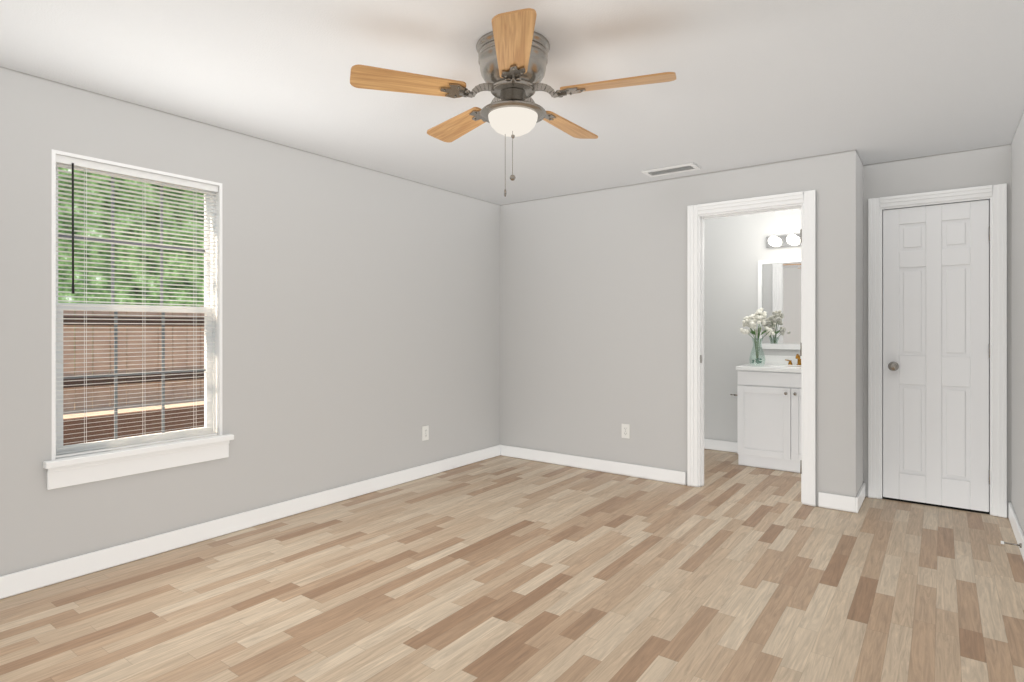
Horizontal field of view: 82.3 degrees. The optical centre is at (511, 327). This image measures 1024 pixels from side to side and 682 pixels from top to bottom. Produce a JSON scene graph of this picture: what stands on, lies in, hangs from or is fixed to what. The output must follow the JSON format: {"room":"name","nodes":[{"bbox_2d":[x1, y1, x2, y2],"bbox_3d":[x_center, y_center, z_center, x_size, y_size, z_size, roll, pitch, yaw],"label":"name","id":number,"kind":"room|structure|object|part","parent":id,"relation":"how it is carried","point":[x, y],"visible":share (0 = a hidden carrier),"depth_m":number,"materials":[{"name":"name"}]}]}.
{"room":"empty bedroom","nodes":[
{"label":"empty bedroom","id":0,"kind":"room"},
{"bbox_2d":[0,66,499,575],"bbox_3d":[-1.176,0.020,4.159,0.120,2.350,6.530,0,0,36],"label":"wall","id":1,"kind":"structure","parent":0,"point":[360,322],"depth_m":3.65,"materials":[{"name":"grey paint"}]},
{"bbox_2d":[52,149,221,459],"bbox_3d":[-1.945,-0.100,3.082,0.085,1.470,0.805,0,0,36],"label":"liner","id":2,"kind":"object","parent":1,"relation":"attached to","point":[218,329],"visible":0.43,"depth_m":3.23,"materials":[{"name":"white paint"}]},
{"bbox_2d":[56,163,214,454],"bbox_3d":[-1.979,-0.101,3.107,0.068,1.436,0.773,0,0,36],"label":"window","id":3,"kind":"structure","parent":2,"relation":"attached to","point":[116,442],"depth_m":3.13,"materials":[{"name":"white plastic"}]},
{"bbox_2d":[58,170,205,443],"bbox_3d":[-1.972,-0.107,3.102,0.028,1.356,0.705,0,0,36],"label":"panel","id":4,"kind":"object","parent":3,"relation":"attached to","point":[132,324],"visible":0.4,"depth_m":3.07,"materials":[{"name":"clear glass"}]},
{"bbox_2d":[56,154,217,457],"bbox_3d":[-1.932,-0.102,3.072,0.028,1.431,0.767,0,0,36],"label":"window blinds","id":5,"kind":"object","parent":3,"relation":"attached to","point":[87,164],"visible":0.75,"depth_m":3.02,"materials":[{"name":"white"}]},
{"bbox_2d":[72,163,74,293],"bbox_3d":[-2.103,-0.477,2.804,0.014,0.625,0.012,0,0,36],"label":"blind wand","id":6,"kind":"object","parent":5,"relation":"hanging from","point":[73,288],"visible":1,"depth_m":2.80,"materials":[{"name":"black plastic"}]},
{"bbox_2d":[43,434,233,489],"bbox_3d":[-1.923,0.683,3.072,0.133,0.133,0.885,0,0,36],"label":"window sill","id":7,"kind":"structure","parent":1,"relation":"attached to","point":[83,468],"depth_m":2.99,"materials":[{"name":"white paint"}]},
{"bbox_2d":[0,445,499,598],"bbox_3d":[-1.544,1.145,3.541,0.018,0.100,4.860,0,0,36],"label":"baseboard","id":8,"kind":"structure","parent":1,"relation":"attached to","point":[24,581],"depth_m":3.29,"materials":[{"name":"white paint"}]},
{"bbox_2d":[422,425,428,440],"bbox_3d":[-0.695,0.845,4.704,0.009,0.114,0.070,0,0,36],"label":"electrical outlet","id":9,"kind":"object","parent":1,"relation":"attached to","point":[425,432],"visible":1,"depth_m":4.70,"materials":[{"name":"white plastic"}]},
{"bbox_2d":[0,449,1023,681],"bbox_3d":[0.363,1.220,3.028,3.940,0.050,6.530,0,0,36],"label":"floor","id":10,"kind":"structure","parent":0,"point":[500,568],"depth_m":2.62,"materials":[{"name":"laminate"}]},
{"bbox_2d":[736,354,800,472],"bbox_3d":[2.450,0.711,5.037,0.872,0.968,0.574,0,0,36],"label":"bathroom vanity","id":11,"kind":"object","parent":10,"relation":"on","point":[768,417],"depth_m":4.94,"materials":[{"name":"white paint"}]},
{"bbox_2d":[768,365,800,367],"bbox_3d":[2.460,0.344,5.046,0.472,0.030,0.350,0,0,36],"label":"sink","id":12,"kind":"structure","parent":11,"relation":"on","point":[789,367],"depth_m":5.01,"materials":[{"name":"white ceramic"}]},
{"bbox_2d":[740,308,774,365],"bbox_3d":[2.165,0.077,5.179,0.294,0.511,0.204,0,0,36],"label":"vase","id":13,"kind":"object","parent":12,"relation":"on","point":[751,320],"visible":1,"depth_m":5.17,"materials":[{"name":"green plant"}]},
{"bbox_3d":[2.531,0.280,5.177,0.230,0.105,0.150,0,0,36],"label":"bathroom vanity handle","id":14,"kind":"part","parent":11,"relation":"part of","materials":[{"name":"gold metal"}]},
{"bbox_2d":[0,0,1023,204],"bbox_3d":[0.363,-1.180,3.028,3.940,0.050,6.530,0,0,36],"label":"ceiling","id":15,"kind":"structure","parent":0,"point":[757,82],"depth_m":2.67,"materials":[{"name":"white paint"}]},
{"bbox_2d":[350,8,675,196],"bbox_3d":[0.031,-0.847,2.443,1.252,0.616,1.197,0,0,36],"label":"ceiling fan","id":16,"kind":"object","parent":15,"relation":"attached to","point":[512,48],"visible":1,"depth_m":2.31,"materials":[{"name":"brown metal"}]},
{"bbox_2d":[642,162,700,176],"bbox_3d":[1.158,-1.149,4.262,0.380,0.012,0.170,0,0,36],"label":"ceiling vent","id":17,"kind":"object","parent":15,"relation":"in","point":[686,167],"visible":0.98,"depth_m":4.25,"materials":[{"name":"white metal"}]},
{"bbox_2d":[500,150,857,505],"bbox_3d":[1.085,0.020,4.687,2.900,2.350,0.100,0,0,36],"label":"wall","id":18,"kind":"structure","parent":0,"point":[593,321],"depth_m":4.71,"materials":[{"name":"grey paint"}]},
{"bbox_2d":[500,445,685,484],"bbox_3d":[0.613,1.145,4.963,1.752,0.100,0.014,0,0,36],"label":"baseboard","id":19,"kind":"structure","parent":18,"relation":"attached to","point":[638,471],"depth_m":4.88,"materials":[{"name":"white paint"}]},
{"bbox_2d":[622,424,629,438],"bbox_3d":[0.920,0.835,4.740,0.070,0.114,0.009,0,0,36],"label":"electrical outlet","id":20,"kind":"object","parent":18,"relation":"attached to","point":[625,430],"visible":1,"depth_m":4.74,"materials":[{"name":"white plastic"}]},
{"bbox_2d":[700,229,801,473],"bbox_3d":[1.699,0.160,4.197,0.698,1.660,0.043,0,0,36],"label":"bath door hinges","id":21,"kind":"object","parent":18,"relation":"attached to","point":[800,352],"visible":0.9,"depth_m":3.98,"materials":[{"name":"silver metal"}]},
{"bbox_2d":[687,190,815,506],"bbox_3d":[1.717,0.136,4.223,0.871,2.119,0.140,0,0,36],"label":"door frame","id":22,"kind":"structure","parent":18,"relation":"attached to","point":[807,199],"depth_m":4.17,"materials":[{"name":"white paint"}]},
{"bbox_2d":[704,208,800,441],"bbox_3d":[1.898,0.020,5.877,2.800,2.350,0.120,0,0,36],"label":"wall","id":23,"kind":"structure","parent":0,"point":[736,250],"depth_m":5.64,"materials":[{"name":"white paint"}]},
{"bbox_2d":[704,439,736,452],"bbox_3d":[1.833,1.145,5.839,1.060,0.100,0.018,0,0,36],"label":"baseboard","id":24,"kind":"structure","parent":23,"relation":"attached to","point":[719,445],"depth_m":5.69,"materials":[{"name":"white paint"}]},
{"bbox_2d":[758,258,800,349],"bbox_3d":[2.617,-0.217,5.261,0.770,0.825,0.018,0,0,36],"label":"bathroom mirror","id":25,"kind":"object","parent":23,"relation":"attached to","point":[779,291],"visible":0.29,"depth_m":5.37,"materials":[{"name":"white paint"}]},
{"bbox_2d":[766,234,800,247],"bbox_3d":[2.582,-0.795,5.212,0.620,0.100,0.138,0,0,36],"label":"sconce","id":26,"kind":"object","parent":23,"relation":"attached to","point":[783,240],"visible":0.56,"depth_m":5.31,"materials":[{"name":"white glass"}]},
{"bbox_2d":[858,155,862,491],"bbox_3d":[2.637,0.020,4.434,0.100,2.350,1.330,0,0,36],"label":"wall","id":27,"kind":"structure","parent":0,"point":[860,323],"depth_m":4.01,"materials":[{"name":"grey paint"}]},
{"bbox_2d":[852,483,865,512],"bbox_3d":[2.358,1.145,3.961,0.018,0.100,0.464,0,0,36],"label":"baseboard","id":28,"kind":"structure","parent":27,"relation":"attached to","point":[857,502],"depth_m":3.84,"materials":[{"name":"white paint"}]},
{"bbox_2d":[863,144,1010,517],"bbox_3d":[2.843,0.020,3.954,0.800,2.350,0.100,0,0,36],"label":"wall","id":29,"kind":"structure","parent":0,"point":[969,168],"depth_m":3.90,"materials":[{"name":"grey paint"}]},
{"bbox_2d":[882,497,989,513],"bbox_3d":[2.843,1.188,3.947,0.582,0.013,0.056,0,0,36],"label":"threshold","id":30,"kind":"object","parent":29,"relation":"in","point":[956,508],"depth_m":3.91,"materials":[{"name":"black"}]},
{"bbox_2d":[883,200,988,511],"bbox_3d":[2.835,0.179,3.935,0.576,2.004,0.035,0,0,36],"label":"closet door","id":31,"kind":"structure","parent":29,"relation":"in","point":[936,349],"depth_m":3.91,"materials":[{"name":"white paint"}]},
{"bbox_2d":[868,183,1006,517],"bbox_3d":[2.847,0.175,3.951,0.620,2.040,0.102,0,0,36],"label":"door frame","id":32,"kind":"structure","parent":29,"relation":"attached to","point":[881,331],"depth_m":3.89,"materials":[{"name":"white paint"}]},
{"bbox_2d":[888,226,989,483],"bbox_3d":[2.823,0.175,3.881,0.562,1.650,0.070,0,0,36],"label":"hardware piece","id":33,"kind":"object","parent":29,"relation":"attached to","point":[893,366],"visible":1,"depth_m":4.00,"materials":[{"name":"silver metal"}]},
{"bbox_2d":[1011,111,1023,533],"bbox_3d":[1.902,0.020,1.897,0.120,2.350,6.530,0,0,36],"label":"wall","id":34,"kind":"structure","parent":0,"point":[1017,323],"depth_m":3.37,"materials":[{"name":"grey paint"}]},
{"bbox_2d":[1008,502,1023,560],"bbox_3d":[1.557,1.145,1.543,0.018,0.100,5.310,0,0,36],"label":"baseboard","id":35,"kind":"structure","parent":34,"relation":"attached to","point":[1015,525],"depth_m":3.31,"materials":[{"name":"white paint"}]},
{"bbox_2d":[1001,541,1021,547],"bbox_3d":[2.635,1.140,3.090,0.084,0.024,0.024,0,0,36],"label":"doorstop","id":36,"kind":"object","parent":35,"relation":"attached to","point":[1019,544],"visible":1,"depth_m":3.08,"materials":[{"name":"silver metal"}]},
{"label":"outside","id":37,"kind":"structure","parent":0,"visible":0},
{"bbox_2d":[58,167,203,375],"bbox_3d":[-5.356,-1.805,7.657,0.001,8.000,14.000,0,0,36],"label":"trees","id":38,"kind":"object","parent":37,"point":[126,255],"depth_m":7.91,"materials":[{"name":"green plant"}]},
{"bbox_2d":[63,386,203,418],"bbox_3d":[-3.876,1.170,7.190,3.940,0.850,11.000,0,0,36],"label":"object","id":39,"kind":"structure","parent":37,"point":[102,411],"depth_m":5.49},
{"bbox_2d":[63,306,203,410],"bbox_3d":[-3.010,0.255,6.611,0.060,0.980,9.092,0,0,36],"label":"fence","id":40,"kind":"object","parent":39,"relation":"on","point":[148,356],"depth_m":5.69,"materials":[{"name":"brown wood"}]},
{"bbox_3d":[-1.474,1.620,5.426,1.859,0.050,11.000,0,0,36],"label":"ground","id":41,"kind":"structure","parent":0,"visible":0},
{"bbox_2d":[63,404,203,445],"bbox_3d":[-2.256,1.145,6.000,0.080,0.900,11.000,0,0,36],"label":"fence","id":42,"kind":"object","parent":41,"relation":"on","point":[143,422],"depth_m":4.78,"materials":[{"name":"brown wood"}]}
]}

